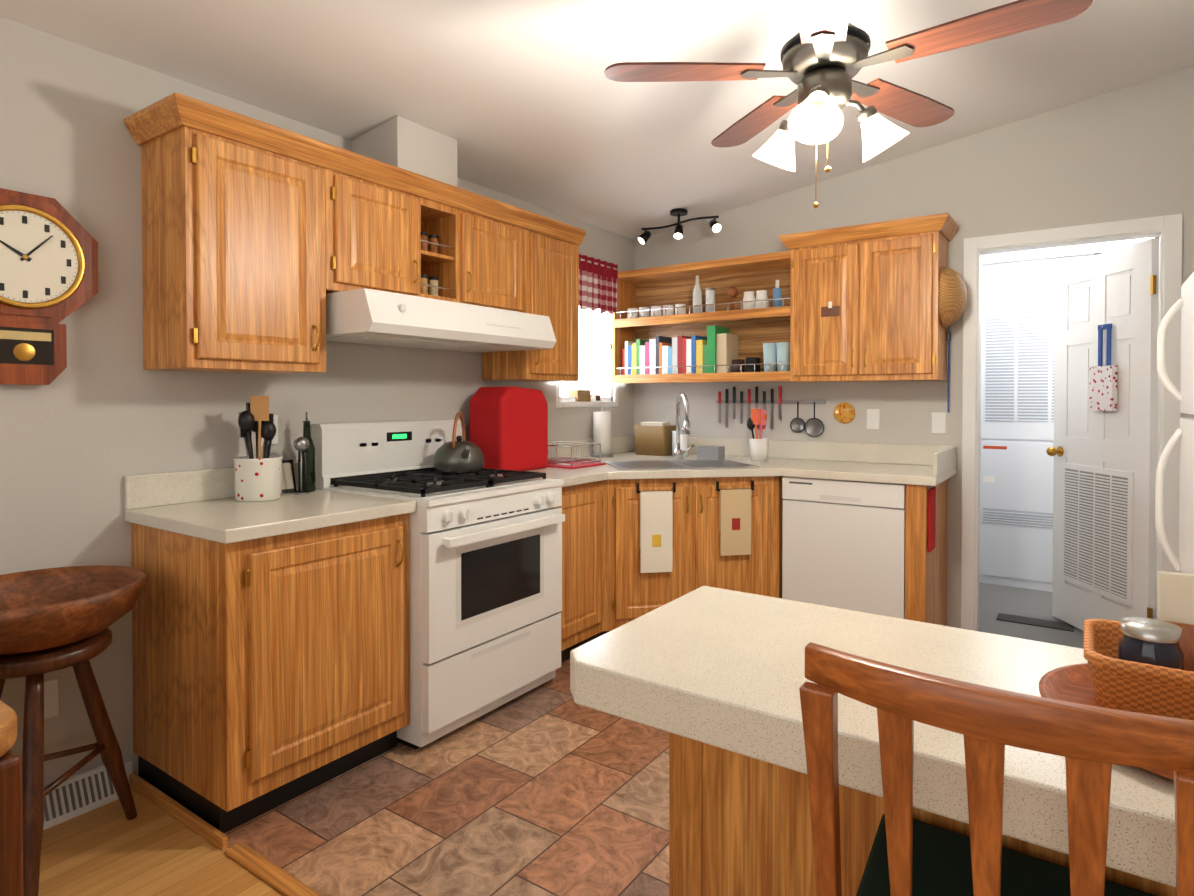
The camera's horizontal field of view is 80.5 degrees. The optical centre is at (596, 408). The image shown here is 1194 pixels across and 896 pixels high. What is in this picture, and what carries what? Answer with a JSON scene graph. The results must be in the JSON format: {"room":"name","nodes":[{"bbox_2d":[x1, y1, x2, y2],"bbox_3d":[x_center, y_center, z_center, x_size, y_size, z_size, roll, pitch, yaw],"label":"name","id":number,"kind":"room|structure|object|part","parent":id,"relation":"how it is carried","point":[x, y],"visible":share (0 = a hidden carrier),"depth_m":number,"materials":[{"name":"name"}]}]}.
{"room":"kitchen","nodes":[
{"label":"kitchen","id":0,"kind":"room"},
{"bbox_2d":[38,786,283,895],"bbox_3d":[-0.903,1.298,0.062,3.650,0.050,3.020,1,1,35],"label":"floor","id":1,"kind":"structure","parent":0,"point":[152,848],"depth_m":1.94,"materials":[{"name":"brown wood"}]},
{"bbox_2d":[0,700,23,895],"bbox_3d":[-1.714,0.884,0.880,1.020,0.755,1.350,1,1,35],"label":"dining table","id":2,"kind":"object","parent":1,"relation":"on","point":[11,840],"visible":1,"depth_m":1.13,"materials":[{"name":"brown wood"}]},
{"bbox_2d":[0,628,136,895],"bbox_3d":[-1.476,0.942,1.938,0.435,0.619,0.432,1,1,35],"label":"stool","id":3,"kind":"object","parent":1,"relation":"on","point":[35,666],"visible":0.81,"depth_m":1.82,"materials":[{"name":"brown wood"}]},
{"bbox_2d":[0,565,146,654],"bbox_3d":[-1.517,0.557,1.914,0.500,0.148,0.500,1,1,35],"label":"wooden bowl","id":4,"kind":"object","parent":3,"relation":"on","point":[44,609],"visible":1,"depth_m":1.90,"materials":[{"name":"brown wood"}]},
{"bbox_2d":[0,17,633,786],"bbox_3d":[-1.544,0.041,2.412,0.100,2.400,6.380,1,1,35],"label":"wall","id":5,"kind":"structure","parent":0,"point":[94,423],"depth_m":2.28,"materials":[{"name":"grey paint"}]},
{"bbox_2d":[0,188,97,384],"bbox_3d":[-1.682,-0.349,2.062,0.062,0.560,0.379,1,1,35],"label":"wall clock","id":6,"kind":"object","parent":5,"relation":"attached to","point":[48,264],"visible":1,"depth_m":2.08,"materials":[{"name":"brown wood"}]},
{"bbox_2d":[44,678,58,719],"bbox_3d":[-1.676,0.887,2.138,0.007,0.115,0.070,1,1,35],"label":"electrical outlet","id":7,"kind":"object","parent":5,"relation":"attached to","point":[51,698],"visible":0.56,"depth_m":2.15,"materials":[{"name":"white plastic"}]},
{"bbox_2d":[43,765,118,829],"bbox_3d":[-1.629,1.195,2.140,0.062,0.100,0.290,1,1,35],"label":"air vent","id":8,"kind":"object","parent":5,"relation":"attached to","point":[71,797],"visible":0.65,"depth_m":2.17,"materials":[{"name":"white metal"}]},
{"bbox_2d":[124,761,131,781],"bbox_3d":[-2.399,1.221,1.095,0.011,0.075,3.015,1,1,35],"label":"baseboard","id":9,"kind":"structure","parent":5,"relation":"attached to","point":[128,766],"depth_m":2.32,"materials":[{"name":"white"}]},
{"bbox_2d":[132,94,335,373],"bbox_3d":[-1.248,-0.540,2.461,0.317,0.820,0.490,1,1,35],"label":"upper cabinet","id":10,"kind":"object","parent":5,"relation":"attached to","point":[260,240],"depth_m":2.31,"materials":[{"name":"brown wood"}]},
{"bbox_2d":[261,415,277,444],"bbox_3d":[-1.265,0.085,2.719,0.007,0.115,0.070,1,1,35],"label":"electrical outlet","id":11,"kind":"object","parent":5,"relation":"attached to","point":[275,439],"visible":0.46,"depth_m":2.74,"materials":[{"name":"white plastic"}]},
{"bbox_2d":[336,146,427,297],"bbox_3d":[-0.980,-0.697,2.845,0.317,0.515,0.450,1,1,35],"label":"upper cabinet","id":12,"kind":"object","parent":5,"relation":"attached to","point":[382,208],"depth_m":2.76,"materials":[{"name":"brown wood"}]},
{"bbox_2d":[326,288,555,352],"bbox_3d":[-0.705,-0.353,3.070,0.516,0.165,1.055,1,1,35],"label":"range hood","id":13,"kind":"object","parent":5,"relation":"attached to","point":[369,316],"visible":0.94,"depth_m":2.78,"materials":[{"name":"white metal"}]},
{"bbox_2d":[428,187,531,313],"bbox_3d":[-0.604,-0.704,3.388,0.317,0.515,0.470,1,1,35],"label":"upper cabinet","id":14,"kind":"object","parent":5,"relation":"attached to","point":[480,247],"depth_m":3.21,"materials":[{"name":"brown wood"}]},
{"bbox_2d":[482,212,583,381],"bbox_3d":[-0.342,-0.557,3.767,0.317,0.820,0.450,1,1,35],"label":"upper cabinet","id":15,"kind":"object","parent":5,"relation":"attached to","point":[555,244],"depth_m":3.66,"materials":[{"name":"brown wood"}]},
{"bbox_2d":[556,310,617,407],"bbox_3d":[-0.082,-0.407,4.496,0.102,0.800,0.680,1,1,35],"label":"window","id":16,"kind":"structure","parent":5,"relation":"in","point":[610,399],"depth_m":4.62,"materials":[{"name":"white"}]},
{"bbox_2d":[569,390,592,401],"bbox_3d":[-0.109,-0.079,4.458,0.075,0.074,0.140,1,1,35],"label":"basket","id":17,"kind":"object","parent":16,"relation":"on","point":[581,395],"depth_m":4.41,"materials":[{"name":"wicker"}]},
{"bbox_2d":[595,395,600,400],"bbox_3d":[-0.013,-0.066,4.611,0.050,0.044,0.060,1,1,35],"label":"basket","id":18,"kind":"object","parent":16,"relation":"on","point":[597,396],"depth_m":4.60,"materials":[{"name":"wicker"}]},
{"bbox_2d":[579,253,617,314],"bbox_3d":[-0.059,-0.771,4.366,0.034,0.337,0.660,1,1,35],"label":"window valance","id":19,"kind":"object","parent":16,"relation":"attached to","point":[598,278],"visible":0.67,"depth_m":4.45,"materials":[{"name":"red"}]},
{"bbox_2d":[224,659,668,895],"bbox_3d":[0.858,1.264,2.601,3.650,0.050,3.160,1,1,35],"label":"floor","id":20,"kind":"structure","parent":0,"point":[551,787],"depth_m":2.15,"materials":[{"name":"tile"}]},
{"bbox_2d":[129,513,409,849],"bbox_3d":[-1.099,0.807,2.430,0.616,0.868,0.658,1,1,35],"label":"base cabinet","id":21,"kind":"object","parent":20,"relation":"on","point":[271,672],"depth_m":2.18,"materials":[{"name":"brown wood"}]},
{"bbox_2d":[124,462,415,543],"bbox_3d":[-1.097,0.296,2.409,0.638,0.150,0.678,1,1,35],"label":"countertop","id":22,"kind":"structure","parent":21,"relation":"on","point":[204,504],"depth_m":2.33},
{"bbox_2d":[233,396,282,501],"bbox_3d":[-1.223,0.142,2.542,0.164,0.373,0.168,1,1,35],"label":"utensil crock","id":23,"kind":"object","parent":22,"relation":"on","point":[258,477],"visible":1,"depth_m":2.50,"materials":[{"name":"white ceramic"}]},
{"bbox_2d":[282,437,309,494],"bbox_3d":[-1.172,0.218,2.698,0.130,0.218,0.100,1,1,35],"label":"frame","id":24,"kind":"object","parent":22,"relation":"on","point":[300,444],"visible":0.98,"depth_m":2.71,"materials":[{"name":"black"}]},
{"bbox_2d":[298,412,315,491],"bbox_3d":[-1.135,0.171,2.757,0.064,0.310,0.064,1,1,35],"label":"oil bottle","id":25,"kind":"object","parent":22,"relation":"on","point":[309,469],"visible":0.88,"depth_m":2.74,"materials":[{"name":"black"}]},
{"bbox_2d":[224,842,320,895],"bbox_3d":[0.215,1.254,1.130,3.030,0.009,0.050,1,1,35],"label":"threshold strip","id":26,"kind":"object","parent":20,"relation":"on","point":[276,877],"depth_m":1.89,"materials":[{"name":"brown wood"}]},
{"bbox_2d":[312,420,564,748],"bbox_3d":[-0.634,0.649,2.982,0.746,1.170,0.778,1,1,35],"label":"range","id":27,"kind":"object","parent":20,"relation":"on","point":[485,576],"visible":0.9,"depth_m":2.78,"materials":[{"name":"white metal"}]},
{"bbox_2d":[434,412,483,472],"bbox_3d":[-0.617,0.151,3.207,0.257,0.268,0.228,1,1,35],"label":"kettle","id":28,"kind":"object","parent":27,"relation":"on","point":[458,456],"visible":0.98,"depth_m":3.13,"materials":[{"name":"grey metal"}]},
{"bbox_2d":[557,480,604,662],"bbox_3d":[-0.338,0.792,3.528,0.616,0.868,0.448,1,1,35],"label":"base cabinet","id":29,"kind":"object","parent":20,"relation":"on","point":[583,505],"depth_m":3.39,"materials":[{"name":"brown wood"}]},
{"bbox_2d":[605,476,784,633],"bbox_3d":[0.419,0.785,4.047,1.267,0.868,1.266,1,1,35],"label":"base cabinet","id":30,"kind":"object","parent":20,"relation":"on","point":[697,562],"depth_m":3.61,"materials":[{"name":"brown wood"}]},
{"bbox_2d":[636,482,675,572],"bbox_3d":[0.299,0.601,3.557,0.198,0.450,0.034,0,1,-10],"label":"hanging towel","id":31,"kind":"object","parent":30,"relation":"hanging from","point":[656,531],"depth_m":3.54,"materials":[{"name":"beige fabric"}]},
{"bbox_2d":[499,435,956,486],"bbox_3d":[0.603,0.280,3.641,2.028,0.150,1.716,1,1,35],"label":"countertop","id":32,"kind":"structure","parent":30,"relation":"on","point":[927,465],"depth_m":3.84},
{"bbox_2d":[470,386,547,473],"bbox_3d":[-0.445,0.103,3.586,0.230,0.423,0.360,1,1,35],"label":"cover","id":33,"kind":"object","parent":32,"relation":"on","point":[508,427],"visible":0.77,"depth_m":3.46,"materials":[{"name":"red fabric"}]},
{"bbox_2d":[547,441,604,468],"bbox_3d":[-0.180,0.253,3.855,0.340,0.118,0.300,1,1,35],"label":"dish rack","id":34,"kind":"object","parent":32,"relation":"on","point":[564,462],"visible":0.69,"depth_m":3.80,"materials":[{"name":"red"}]},
{"bbox_2d":[591,407,612,456],"bbox_3d":[0.033,0.149,4.424,0.140,0.310,0.140,1,1,35],"label":"paper towel","id":35,"kind":"object","parent":32,"relation":"on","point":[602,427],"visible":0.96,"depth_m":4.38,"materials":[{"name":"white paper"}]},
{"bbox_2d":[634,422,675,455],"bbox_3d":[0.380,0.197,4.574,0.240,0.210,0.170,1,1,35],"label":"basket","id":36,"kind":"object","parent":32,"relation":"on","point":[653,438],"visible":0.85,"depth_m":4.50,"materials":[{"name":"beige wicker"}]},
{"bbox_2d":[604,459,758,469],"bbox_3d":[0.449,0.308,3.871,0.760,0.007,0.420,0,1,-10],"label":"sink","id":37,"kind":"object","parent":32,"relation":"in","point":[665,464],"visible":1,"depth_m":3.82,"materials":[{"name":"silver metal"}]},
{"bbox_2d":[674,393,694,458],"bbox_3d":[0.512,0.106,4.137,0.166,0.390,0.216,1,1,35],"label":"faucet","id":38,"kind":"object","parent":32,"relation":"on","point":[678,452],"visible":1,"depth_m":4.17,"materials":[{"name":"silver metal"}]},
{"bbox_2d":[672,427,724,459],"bbox_3d":[0.605,0.210,4.335,0.364,0.190,0.106,1,1,40],"label":"sink caddy","id":39,"kind":"object","parent":32,"relation":"on","point":[711,452],"visible":0.69,"depth_m":4.25,"materials":[{"name":"grey plastic"}]},
{"bbox_2d":[747,409,768,460],"bbox_3d":[0.943,0.156,4.133,0.125,0.303,0.112,1,1,35],"label":"utensil crock","id":40,"kind":"object","parent":32,"relation":"on","point":[758,447],"visible":1,"depth_m":4.10,"materials":[{"name":"white ceramic"}]},
{"bbox_2d":[716,480,753,555],"bbox_3d":[0.712,0.565,3.631,0.198,0.380,0.034,0,1,-10],"label":"hanging towel","id":41,"kind":"object","parent":30,"relation":"hanging from","point":[734,504],"depth_m":3.62,"materials":[{"name":"beige fabric"}]},
{"bbox_2d":[928,486,935,551],"bbox_3d":[1.603,0.520,3.370,0.014,0.317,0.130,1,1,35],"label":"towel","id":42,"kind":"object","parent":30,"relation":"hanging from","point":[931,519],"visible":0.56,"depth_m":3.33,"materials":[{"name":"red fabric"}]},
{"bbox_2d":[782,477,905,618],"bbox_3d":[1.363,0.791,3.732,0.599,0.866,0.534,1,1,35],"label":"dishwasher","id":43,"kind":"object","parent":20,"relation":"on","point":[843,544],"visible":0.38,"depth_m":3.50,"materials":[{"name":"white metal"}]},
{"bbox_2d":[570,586,1175,895],"bbox_3d":[0.893,0.878,1.132,1.917,0.760,0.655,1,1,35],"label":"kitchen island","id":44,"kind":"object","parent":20,"relation":"on","point":[711,680],"visible":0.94,"depth_m":1.38,"materials":[{"name":"beige stone"}]},
{"bbox_2d":[1039,663,1173,780],"bbox_3d":[0.929,0.482,1.062,0.448,0.034,0.448,1,1,35],"label":"wood tray","id":45,"kind":"object","parent":44,"relation":"on","point":[1071,683],"visible":0.29,"depth_m":1.21,"materials":[{"name":"brown wood"}]},
{"bbox_2d":[1083,619,1193,719],"bbox_3d":[0.929,0.428,1.061,0.324,0.114,0.232,1,1,35],"label":"woven basket","id":46,"kind":"object","parent":45,"relation":"on","point":[1130,686],"visible":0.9,"depth_m":1.03,"materials":[{"name":"orange wicker"}]},
{"bbox_2d":[1118,617,1183,669],"bbox_3d":[0.846,0.401,1.078,0.080,0.143,0.079,1,1,35],"label":"jar","id":47,"kind":"object","parent":46,"relation":"in","point":[1149,641],"visible":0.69,"depth_m":1.05,"materials":[{"name":"grey glass"}]},
{"bbox_2d":[1157,571,1193,671],"bbox_3d":[0.960,0.369,1.101,0.137,0.202,0.070,1,1,35],"label":"napkin","id":48,"kind":"object","parent":46,"relation":"in","point":[1175,598],"visible":0.44,"depth_m":1.13,"materials":[{"name":"beige paper"}]},
{"bbox_2d":[799,642,1193,895],"bbox_3d":[0.584,0.789,1.016,0.460,0.942,0.526,1,1,35],"label":"chair","id":49,"kind":"object","parent":20,"relation":"on","point":[909,855],"visible":1,"depth_m":0.83,"materials":[{"name":"brown wood"}]},
{"bbox_3d":[0.617,0.792,1.063,0.442,0.050,0.400,1,1,35],"label":"seat","id":50,"kind":"part","parent":49,"relation":"part of","materials":[{"name":"black"}]},
{"bbox_2d":[1155,272,1193,574],"bbox_3d":[2.051,0.418,1.890,0.831,1.660,0.750,1,1,35],"label":"fridge","id":51,"kind":"object","parent":20,"relation":"on","point":[1184,562],"visible":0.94,"depth_m":2.29,"materials":[{"name":"white metal"}]},
{"bbox_2d":[0,0,1193,239],"bbox_3d":[-0.003,-1.421,1.324,3.850,0.620,6.380,1,1,35],"label":"ceiling","id":52,"kind":"structure","parent":0,"point":[526,100],"depth_m":2.76,"materials":[{"name":"white paint"}]},
{"bbox_2d":[352,115,456,186],"bbox_3d":[-0.834,-1.072,3.067,0.297,0.226,0.330,1,1,35],"label":"chase","id":53,"kind":"object","parent":52,"relation":"attached to","point":[403,143],"visible":0.57,"depth_m":2.94,"materials":[{"name":"grey paint"}]},
{"bbox_2d":[638,208,721,244],"bbox_3d":[0.511,-1.141,4.390,0.589,0.179,0.112,1,1,35],"label":"track spotlight","id":54,"kind":"object","parent":52,"relation":"attached to","point":[714,224],"visible":1,"depth_m":4.37,"materials":[{"name":"black metal"}]},
{"bbox_2d":[604,0,1092,207],"bbox_3d":[0.722,-0.991,2.086,1.223,0.787,1.266,1,1,35],"label":"ceiling fan","id":55,"kind":"object","parent":52,"relation":"hanging from","point":[825,57],"visible":1,"depth_m":2.06,"materials":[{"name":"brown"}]},
{"bbox_2d":[634,66,1193,627],"bbox_3d":[1.827,-0.232,3.892,3.750,2.906,0.100,1,1,35],"label":"wall","id":56,"kind":"structure","parent":0,"point":[1120,154],"depth_m":3.77,"materials":[{"name":"grey paint"}]},
{"bbox_2d":[612,251,790,382],"bbox_3d":[0.680,-0.529,4.451,1.216,0.737,0.277,1,1,35],"label":"shelf unit","id":57,"kind":"object","parent":56,"relation":"attached to","point":[755,329],"depth_m":4.43,"materials":[{"name":"brown wood"}]},
{"bbox_3d":[0.684,-0.517,4.450,1.131,0.640,0.200,1,1,35],"label":"shelf items","id":58,"kind":"part","parent":57,"relation":"part of"},
{"bbox_2d":[716,386,825,436],"bbox_3d":[1.056,0.017,4.353,0.700,0.304,0.025,1,1,35],"label":"rail","id":59,"kind":"object","parent":56,"relation":"attached to","point":[814,427],"visible":0.96,"depth_m":4.33,"materials":[{"name":"silver metal"}]},
{"bbox_2d":[834,402,854,423],"bbox_3d":[1.438,0.029,4.097,0.124,0.124,0.011,1,1,35],"label":"trivet","id":60,"kind":"object","parent":56,"relation":"hanging from","point":[844,412],"visible":1,"depth_m":4.09,"materials":[{"name":"orange ceramic"}]},
{"bbox_2d":[779,212,958,382],"bbox_3d":[1.472,-0.558,3.858,0.860,0.820,0.347,1,1,35],"label":"upper cabinet","id":61,"kind":"object","parent":56,"relation":"attached to","point":[864,303],"visible":1,"depth_m":3.71,"materials":[{"name":"brown wood"}]},
{"bbox_2d":[947,326,950,412],"bbox_3d":[1.867,-0.206,3.743,0.015,0.460,0.030,1,1,35],"label":"lanyard","id":62,"kind":"object","parent":61,"relation":"hanging from","point":[948,336],"visible":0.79,"depth_m":3.73,"materials":[{"name":"blue"}]},
{"bbox_2d":[938,267,966,326],"bbox_3d":[1.841,-0.575,3.623,0.108,0.310,0.310,1,1,35],"label":"straw basket","id":63,"kind":"object","parent":61,"relation":"hanging from","point":[952,295],"visible":1,"depth_m":3.54,"materials":[{"name":"beige wicker"}]},
{"bbox_2d":[867,409,879,428],"bbox_3d":[1.571,0.062,4.008,0.070,0.115,0.007,1,1,35],"label":"electrical outlet","id":64,"kind":"object","parent":56,"relation":"attached to","point":[873,418],"visible":1,"depth_m":4.00,"materials":[{"name":"white plastic"}]},
{"bbox_2d":[932,412,945,433],"bbox_3d":[1.850,0.080,3.814,0.070,0.115,0.007,1,1,35],"label":"light switch","id":65,"kind":"object","parent":56,"relation":"attached to","point":[938,422],"visible":1,"depth_m":3.81,"materials":[{"name":"white plastic"}]},
{"bbox_2d":[961,213,1182,630],"bbox_3d":[2.341,0.166,3.537,0.895,2.120,0.127,1,1,35],"label":"door frame","id":66,"kind":"structure","parent":56,"relation":"attached to","point":[1167,229],"depth_m":3.53,"materials":[{"name":"white wood"}]},
{"bbox_2d":[1046,238,1159,630],"bbox_3d":[2.639,0.202,3.723,0.466,2.020,0.653,1,1,35],"label":"door leaf","id":67,"kind":"structure","parent":56,"relation":"in","point":[1103,451],"depth_m":3.64,"materials":[{"name":"white"}]},
{"bbox_2d":[979,583,1083,648],"bbox_3d":[3.135,1.243,4.173,1.900,0.050,2.020,1,1,35],"label":"floor","id":68,"kind":"structure","parent":0,"point":[995,600],"depth_m":4.18,"materials":[{"name":"grey tile"}]},
{"bbox_2d":[996,613,1073,631],"bbox_3d":[2.492,1.217,4.010,0.370,0.006,0.140,1,1,35],"label":"floor vent","id":69,"kind":"object","parent":68,"relation":"in","point":[1035,622],"visible":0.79,"depth_m":3.99,"materials":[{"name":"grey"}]},
{"bbox_2d":[980,237,1153,591],"bbox_3d":[3.177,0.004,4.845,0.975,2.410,0.600,1,1,35],"label":"furnace","id":70,"kind":"object","parent":68,"relation":"on","point":[1017,410],"visible":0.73,"depth_m":4.74,"materials":[{"name":"white metal"}]},
{"label":"outside","id":71,"kind":"structure","parent":0,"visible":0},
{"bbox_2d":[560,306,604,396],"bbox_3d":[-0.292,-0.408,4.642,0.010,1.600,1.480,1,1,35],"label":"sky","id":72,"kind":"structure","parent":71,"point":[585,382],"depth_m":4.98,"materials":[{"name":"white"}]}
]}

